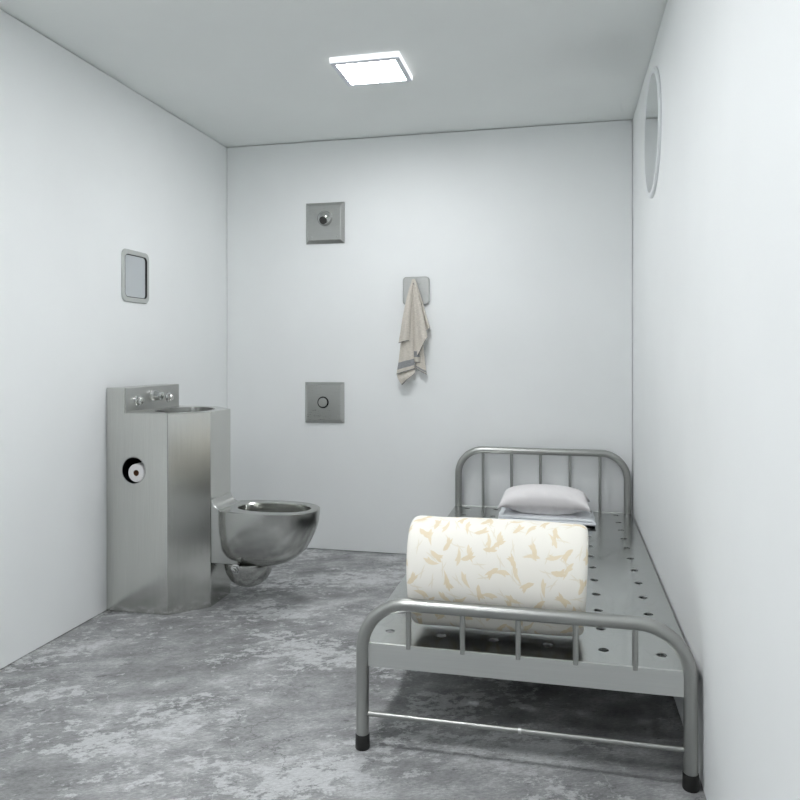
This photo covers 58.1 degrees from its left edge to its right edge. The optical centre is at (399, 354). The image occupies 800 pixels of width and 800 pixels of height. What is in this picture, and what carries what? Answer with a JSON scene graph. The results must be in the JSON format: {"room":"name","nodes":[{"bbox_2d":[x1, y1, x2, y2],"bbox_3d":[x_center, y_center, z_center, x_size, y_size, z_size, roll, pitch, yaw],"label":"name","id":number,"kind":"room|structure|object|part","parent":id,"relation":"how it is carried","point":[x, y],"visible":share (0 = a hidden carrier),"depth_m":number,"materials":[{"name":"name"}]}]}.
{"room":"prison interior","nodes":[
{"label":"prison interior","id":0,"kind":"room"},
{"bbox_2d":[0,9,226,668],"bbox_3d":[-1.635,-0.055,2.060,0.120,2.400,4.990,0,0,13],"label":"wall","id":1,"kind":"structure","parent":0,"point":[92,169],"depth_m":3.01,"materials":[{"name":"white paint"}]},
{"bbox_2d":[121,249,148,303],"bbox_3d":[-1.257,-0.368,3.429,0.008,0.246,0.218,0,0,13],"label":"wall mirror","id":2,"kind":"object","parent":1,"relation":"attached to","point":[134,264],"visible":1,"depth_m":3.42,"materials":[{"name":"grey mirror"}]},
{"bbox_2d":[0,0,666,147],"bbox_3d":[-0.432,-1.315,1.786,2.587,0.120,4.990,0,0,13],"label":"ceiling","id":3,"kind":"structure","parent":0,"point":[240,73],"depth_m":3.03,"materials":[{"name":"white paint"}]},
{"bbox_2d":[329,51,412,86],"bbox_3d":[-0.121,-1.242,3.149,0.302,0.027,0.276,0,0,13],"label":"recessed light","id":4,"kind":"object","parent":3,"relation":"in","point":[385,67],"visible":1,"depth_m":3.10,"materials":[{"name":"white paint"}]},
{"bbox_2d":[337,60,405,84],"bbox_3d":[-0.121,-1.239,3.149,0.256,0.018,0.227,0,0,13],"label":"diffuser","id":5,"kind":"object","parent":4,"relation":"attached to","point":[358,72],"depth_m":3.14,"materials":[{"name":"white plastic"}]},
{"bbox_2d":[0,548,705,799],"bbox_3d":[-0.432,1.205,1.786,2.587,0.120,4.990,0,0,13],"label":"floor","id":6,"kind":"structure","parent":0,"point":[250,694],"depth_m":2.28,"materials":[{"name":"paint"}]},
{"bbox_2d":[107,384,319,614],"bbox_3d":[-0.814,0.647,3.347,0.908,0.995,0.481,0,0,13],"label":"toilet","id":7,"kind":"object","parent":6,"relation":"on","point":[178,536],"visible":0.99,"depth_m":3.20,"materials":[{"name":"metal"}]},
{"bbox_2d":[128,462,144,481],"bbox_3d":[-1.162,0.528,3.254,0.081,0.081,0.100,0,0,13],"label":"toilet paper roll","id":8,"kind":"object","parent":7,"relation":"in","point":[136,472],"visible":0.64,"depth_m":3.21,"materials":[{"name":"white paper"}]},
{"bbox_3d":[-1.168,0.206,3.420,0.002,0.108,0.453,0,0,13],"label":"control panel","id":9,"kind":"part","parent":7,"relation":"part of","materials":[{"name":"metal"}]},
{"bbox_3d":[-1.149,0.193,3.411,0.053,0.056,0.056,0,0,13],"label":"water spout","id":10,"kind":"part","parent":7,"relation":"part of","materials":[{"name":"silver metal"}]},
{"bbox_2d":[155,407,214,411],"bbox_3d":[-1.012,0.333,3.398,0.256,0.146,0.315,0,0,13],"label":"sink basin","id":11,"kind":"object","parent":7,"relation":"in","point":[170,409],"depth_m":3.52,"materials":[{"name":"silver metal"}]},
{"bbox_3d":[-0.595,0.831,3.303,0.462,0.260,0.302,0,0,13],"label":"toilet bowl","id":12,"kind":"part","parent":7,"relation":"part of","materials":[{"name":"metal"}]},
{"bbox_2d":[355,446,698,792],"bbox_3d":[0.545,0.826,2.949,0.939,0.637,1.993,0,0,13],"label":"bed","id":13,"kind":"object","parent":6,"relation":"on","point":[631,663],"visible":0.57,"depth_m":2.06,"materials":[{"name":"grey metal"}]},
{"bbox_2d":[406,516,587,635],"bbox_3d":[0.296,0.658,2.176,0.527,0.318,0.286,0,0,13],"label":"mattress","id":14,"kind":"object","parent":13,"relation":"on","point":[492,561],"visible":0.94,"depth_m":2.06,"materials":[{"name":"white fabric"}]},
{"bbox_3d":[0.328,0.870,1.998,0.897,0.068,0.008,0,0,13],"label":"cross panel","id":15,"kind":"part","parent":13,"relation":"part of","materials":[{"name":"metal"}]},
{"bbox_3d":[0.328,0.917,1.998,0.934,0.432,0.037,0,0,13],"label":"foot frame","id":16,"kind":"part","parent":13,"relation":"part of","materials":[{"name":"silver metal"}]},
{"bbox_3d":[0.761,0.820,3.899,0.934,0.625,0.037,0,0,13],"label":"head frame","id":17,"kind":"part","parent":13,"relation":"part of","materials":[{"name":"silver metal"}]},
{"bbox_3d":[0.761,0.870,3.899,0.897,0.068,0.008,0,0,13],"label":"cross panel","id":18,"kind":"part","parent":13,"relation":"part of","materials":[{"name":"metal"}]},
{"bbox_2d":[498,507,595,526],"bbox_3d":[0.745,0.820,3.663,0.476,0.037,0.297,0,0,13],"label":"sheet","id":19,"kind":"object","parent":13,"relation":"on","point":[586,518],"visible":0.59,"depth_m":3.56,"materials":[{"name":"fabric"}]},
{"bbox_2d":[497,484,591,514],"bbox_3d":[0.735,0.733,3.664,0.458,0.135,0.275,0,0,13],"label":"pillow","id":20,"kind":"object","parent":19,"relation":"on","point":[544,499],"visible":1,"depth_m":3.57,"materials":[{"name":"fabric"}]},
{"bbox_2d":[227,120,631,559],"bbox_3d":[0.109,-0.055,4.160,2.341,2.400,0.120,0,0,13],"label":"wall","id":21,"kind":"structure","parent":0,"point":[521,237],"depth_m":4.08,"materials":[{"name":"white paint"}]},
{"bbox_2d":[305,382,343,422],"bbox_3d":[-0.443,0.283,4.211,0.240,0.238,0.027,0,0,13],"label":"valve plate","id":22,"kind":"object","parent":21,"relation":"attached to","point":[324,401],"visible":1,"depth_m":4.20,"materials":[{"name":"metal"}]},
{"bbox_2d":[306,202,344,243],"bbox_3d":[-0.444,-0.767,4.189,0.236,0.240,0.071,0,0,13],"label":"plate","id":23,"kind":"object","parent":21,"relation":"attached to","point":[325,222],"visible":1,"depth_m":4.20,"materials":[{"name":"metal"}]},
{"bbox_2d":[319,216,326,223],"bbox_3d":[-0.444,-0.776,4.169,0.045,0.046,0.032,0,0,13],"label":"outlet","id":24,"kind":"object","parent":23,"relation":"attached to","point":[322,219],"depth_m":4.16,"materials":[{"name":"grey metal"}]},
{"bbox_2d":[403,276,429,304],"bbox_3d":[0.088,-0.360,4.078,0.155,0.160,0.051,0,0,13],"label":"wall hook","id":25,"kind":"object","parent":21,"relation":"attached to","point":[423,283],"visible":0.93,"depth_m":4.08,"materials":[{"name":"metal"}]},
{"bbox_2d":[396,279,429,384],"bbox_3d":[0.073,-0.124,4.050,0.194,0.598,0.056,0,0,13],"label":"towel","id":26,"kind":"object","parent":25,"relation":"hanging from","point":[413,333],"visible":1,"depth_m":4.05,"materials":[{"name":"fabric"}]},
{"bbox_2d":[632,0,799,799],"bbox_3d":[0.771,-0.055,1.512,0.120,2.400,4.990,0,0,13],"label":"wall","id":27,"kind":"structure","parent":0,"point":[716,245],"depth_m":1.66,"materials":[{"name":"white paint"}]},
{"bbox_2d":[644,67,661,197],"bbox_3d":[1.028,-0.898,2.941,0.012,0.514,0.514,0,0,13],"label":"round mirror","id":28,"kind":"object","parent":27,"relation":"attached to","point":[653,108],"visible":1,"depth_m":2.88,"materials":[{"name":"white mirror"}]},
{"bbox_2d":[645,73,657,192],"bbox_3d":[1.026,-0.898,2.941,0.005,0.466,0.466,0,0,13],"label":"mirror glass","id":29,"kind":"object","parent":28,"relation":"attached to","point":[651,108],"depth_m":2.92,"materials":[{"name":"white"}]}
]}

